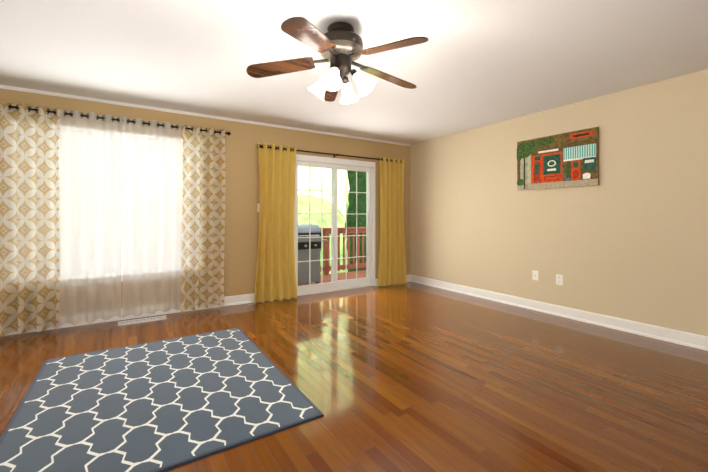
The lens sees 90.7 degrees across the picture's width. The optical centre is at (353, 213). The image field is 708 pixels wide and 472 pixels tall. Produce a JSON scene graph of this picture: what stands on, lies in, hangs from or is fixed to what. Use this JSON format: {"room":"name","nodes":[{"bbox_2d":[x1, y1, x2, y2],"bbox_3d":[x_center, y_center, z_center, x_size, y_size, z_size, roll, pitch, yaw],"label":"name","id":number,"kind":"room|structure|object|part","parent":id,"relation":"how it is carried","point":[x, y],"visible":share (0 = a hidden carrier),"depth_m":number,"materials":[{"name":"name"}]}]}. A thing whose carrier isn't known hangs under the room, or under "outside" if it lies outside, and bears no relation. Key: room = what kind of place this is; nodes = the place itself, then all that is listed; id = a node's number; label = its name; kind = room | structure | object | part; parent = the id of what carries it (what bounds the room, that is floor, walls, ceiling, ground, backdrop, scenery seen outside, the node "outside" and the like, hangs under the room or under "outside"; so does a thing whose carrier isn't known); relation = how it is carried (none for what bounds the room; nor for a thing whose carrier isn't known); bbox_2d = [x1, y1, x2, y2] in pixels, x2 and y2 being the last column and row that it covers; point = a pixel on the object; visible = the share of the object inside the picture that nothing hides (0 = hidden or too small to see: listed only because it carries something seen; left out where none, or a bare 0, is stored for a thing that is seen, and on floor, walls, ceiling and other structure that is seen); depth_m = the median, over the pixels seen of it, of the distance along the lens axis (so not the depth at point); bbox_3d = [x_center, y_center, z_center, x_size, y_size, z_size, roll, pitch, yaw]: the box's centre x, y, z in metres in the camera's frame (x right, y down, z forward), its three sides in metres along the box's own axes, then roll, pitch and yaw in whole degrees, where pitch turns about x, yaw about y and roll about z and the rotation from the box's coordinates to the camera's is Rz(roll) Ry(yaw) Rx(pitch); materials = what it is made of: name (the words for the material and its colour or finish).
{"room":"living room","nodes":[
{"label":"living room","id":0,"kind":"room"},
{"bbox_2d":[0,88,410,315],"bbox_3d":[-2.300,-0.022,4.261,8.130,2.440,0.200,0,-1,-33],"label":"wall","id":1,"kind":"structure","parent":0,"point":[242,184],"depth_m":4.68,"materials":[{"name":"paint"}]},
{"bbox_2d":[0,101,230,336],"bbox_3d":[-2.569,0.049,3.855,2.332,2.220,0.192,0,-1,-33],"label":"window curtains","id":2,"kind":"object","parent":1,"relation":"attached to","point":[37,262],"visible":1,"depth_m":3.76,"materials":[{"name":"white fabric"}]},
{"bbox_3d":[-3.223,0.046,3.407,0.570,2.220,0.142,0,-1,-33],"label":"panel","id":3,"kind":"part","parent":2,"relation":"part of","materials":[{"name":"beige fabric"}]},
{"bbox_3d":[-2.583,-1.016,3.886,2.332,0.072,0.140,0,-1,-33],"label":"rod","id":4,"kind":"part","parent":2,"relation":"part of","materials":[{"name":"black metal"}]},
{"bbox_3d":[-1.852,0.053,4.292,0.496,2.220,0.144,0,-1,-33],"label":"panel","id":5,"kind":"part","parent":2,"relation":"part of","materials":[{"name":"beige fabric"}]},
{"bbox_2d":[59,135,181,278],"bbox_3d":[-2.704,-0.116,3.938,1.796,1.610,0.056,0,-1,-33],"label":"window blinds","id":6,"kind":"object","parent":1,"relation":"attached to","point":[122,209],"depth_m":3.98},
{"bbox_2d":[4,293,266,335],"bbox_3d":[-3.180,1.133,3.553,5.435,0.118,0.030,0,-1,-33],"label":"baseboard","id":7,"kind":"structure","parent":1,"relation":"attached to","point":[245,298],"depth_m":4.14,"materials":[{"name":"white wood"}]},
{"bbox_2d":[0,85,410,145],"bbox_3d":[-2.241,-1.228,4.179,7.730,0.030,0.018,0,-1,-33],"label":"trim","id":8,"kind":"structure","parent":1,"relation":"attached to","point":[131,105],"depth_m":4.23,"materials":[{"name":"white paint"}]},
{"bbox_2d":[254,143,406,303],"bbox_3d":[-0.238,0.133,5.334,2.604,2.123,0.211,0,-1,-33],"label":"curtains","id":9,"kind":"object","parent":1,"relation":"attached to","point":[275,275],"visible":1,"depth_m":4.88,"materials":[{"name":"yellow fabric"}]},
{"bbox_3d":[-1.079,0.128,4.794,0.606,2.123,0.145,0,-1,-33],"label":"panel","id":10,"kind":"part","parent":9,"relation":"part of","materials":[{"name":"yellow fabric"}]},
{"bbox_3d":[-0.251,-0.884,5.377,2.514,0.072,0.140,0,-1,-33],"label":"rod","id":11,"kind":"part","parent":9,"relation":"part of","materials":[{"name":"black metal"}]},
{"bbox_3d":[0.623,0.137,5.873,0.572,2.123,0.190,0,-1,-33],"label":"panel","id":12,"kind":"part","parent":9,"relation":"part of","materials":[{"name":"yellow fabric"}]},
{"bbox_2d":[294,154,374,295],"bbox_3d":[-0.309,0.177,5.499,1.480,2.060,0.158,0,-1,-33],"label":"door frame","id":13,"kind":"structure","parent":1,"relation":"attached to","point":[334,165],"depth_m":5.48,"materials":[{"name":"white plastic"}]},
{"bbox_3d":[-0.308,0.188,5.498,1.278,1.775,0.047,0,-1,-33],"label":"patio door glass","id":14,"kind":"part","parent":13,"relation":"part of","materials":[{"name":"clear glass"}]},
{"bbox_2d":[375,274,411,285],"bbox_3d":[0.671,1.153,6.016,0.725,0.118,0.030,0,-1,-33],"label":"baseboard","id":15,"kind":"structure","parent":1,"relation":"attached to","point":[409,277],"depth_m":6.19,"materials":[{"name":"white wood"}]},
{"bbox_2d":[298,166,349,216],"bbox_3d":[-3.250,-3.199,20.066,14.700,15.046,12.373,0,-1,-33],"label":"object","id":16,"kind":"object","parent":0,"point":[315,179],"depth_m":15.11,"materials":[{"name":"white"}]},
{"bbox_2d":[0,282,707,471],"bbox_3d":[-0.225,1.231,1.008,8.130,0.120,7.900,0,-1,-33],"label":"floor","id":17,"kind":"structure","parent":0,"point":[411,377],"depth_m":2.44,"materials":[{"name":"brown wood"}]},
{"bbox_2d":[118,315,166,325],"bbox_3d":[-2.342,1.188,3.881,0.460,0.012,0.130,0,-1,-33],"label":"floor vent","id":18,"kind":"object","parent":17,"relation":"in","point":[127,322],"visible":0.98,"depth_m":3.87,"materials":[{"name":"white"}]},
{"bbox_2d":[0,327,323,471],"bbox_3d":[-1.323,1.177,2.419,1.520,0.011,1.890,0,-1,-33],"label":"rug","id":19,"kind":"object","parent":17,"relation":"on","point":[162,405],"visible":0.89,"depth_m":2.10,"materials":[{"name":"grey fabric"}]},
{"bbox_2d":[0,0,707,143],"bbox_3d":[-0.225,-1.329,1.028,8.130,0.120,7.900,0,-1,-33],"label":"ceiling","id":20,"kind":"structure","parent":0,"point":[470,64],"depth_m":2.78,"materials":[{"name":"white paint"}]},
{"bbox_2d":[246,17,428,103],"bbox_3d":[-0.044,-1.021,2.408,1.205,0.473,1.253,0,-1,-33],"label":"ceiling fan","id":21,"kind":"object","parent":20,"relation":"hanging from","point":[338,46],"visible":1,"depth_m":2.31,"materials":[{"name":"brown wood"}]},
{"bbox_2d":[410,69,707,335],"bbox_3d":[3.169,-0.032,3.070,0.200,2.440,7.700,0,-1,-33],"label":"wall","id":22,"kind":"structure","parent":0,"point":[626,238],"depth_m":3.79,"materials":[{"name":"paint"}]},
{"bbox_2d":[532,270,537,279],"bbox_3d":[2.240,0.768,4.322,0.008,0.118,0.072,0,-1,-33],"label":"electrical outlet plate","id":23,"kind":"object","parent":22,"relation":"attached to","point":[534,273],"depth_m":4.33,"materials":[{"name":"white plastic"}]},
{"bbox_2d":[532,270,537,279],"bbox_3d":[2.240,0.768,4.322,0.008,0.118,0.072,0,-1,-33],"label":"outlet","id":24,"kind":"object","parent":23,"relation":"attached to","point":[534,273],"depth_m":4.33,"materials":[{"name":"white plastic"}]},
{"bbox_2d":[517,127,598,190],"bbox_3d":[2.355,-0.606,4.116,0.047,0.625,0.920,0,-1,-33],"label":"framed picture","id":25,"kind":"object","parent":22,"relation":"attached to","point":[567,159],"visible":0.98,"depth_m":4.05,"materials":[{"name":"multicoloured"}]},
{"bbox_2d":[556,274,562,284],"bbox_3d":[2.394,0.776,4.082,0.008,0.118,0.072,0,-1,-33],"label":"electrical outlet plate","id":26,"kind":"object","parent":22,"relation":"attached to","point":[559,279],"depth_m":4.08,"materials":[{"name":"white plastic"}]},
{"bbox_2d":[556,274,562,284],"bbox_3d":[2.394,0.776,4.082,0.008,0.118,0.072,0,-1,-33],"label":"outlet","id":27,"kind":"object","parent":26,"relation":"attached to","point":[559,278],"depth_m":4.08,"materials":[{"name":"white plastic"}]},
{"bbox_2d":[412,275,707,350],"bbox_3d":[3.010,1.129,3.096,0.030,0.118,7.470,0,-1,-33],"label":"baseboard","id":28,"kind":"structure","parent":22,"relation":"attached to","point":[692,340],"depth_m":3.83,"materials":[{"name":"white wood"}]},
{"label":"outside","id":29,"kind":"structure","parent":0,"visible":0},
{"bbox_2d":[298,270,365,285],"bbox_3d":[-0.131,1.407,6.676,7.000,0.280,1.550,0,-1,-33],"label":"floor","id":30,"kind":"structure","parent":29,"point":[352,275],"depth_m":7.01,"materials":[{"name":"red wood"}]},
{"bbox_2d":[298,224,327,283],"bbox_3d":[-0.949,0.726,6.032,0.920,1.069,0.623,0,-1,-33],"label":"outdoor grill","id":31,"kind":"object","parent":30,"relation":"on","point":[303,230],"depth_m":5.89,"materials":[{"name":"grey metal"}]},
{"bbox_2d":[320,227,365,274],"bbox_3d":[-0.510,0.788,7.275,7.040,0.968,0.140,0,-1,-33],"label":"deck railing","id":32,"kind":"object","parent":30,"relation":"on","point":[326,253],"depth_m":7.38,"materials":[{"name":"red wood"}]},
{"bbox_3d":[-17.172,4.724,44.984,140.000,0.400,85.500,0,-1,-33],"label":"ground","id":33,"kind":"structure","parent":29,"visible":0},
{"bbox_2d":[298,194,347,274],"bbox_3d":[-4.117,1.708,13.827,10.296,6.178,7.163,0,-1,-33],"label":"canopy","id":34,"kind":"object","parent":33,"relation":"on","point":[304,208],"depth_m":13.34,"materials":[{"name":"green plant"}]},
{"bbox_2d":[345,170,365,271],"bbox_3d":[0.395,-0.994,11.579,1.340,10.500,1.362,0,-1,-33],"label":"tree","id":35,"kind":"object","parent":33,"relation":"on","point":[361,208],"depth_m":11.07,"materials":[{"name":"green plant"}]}
]}

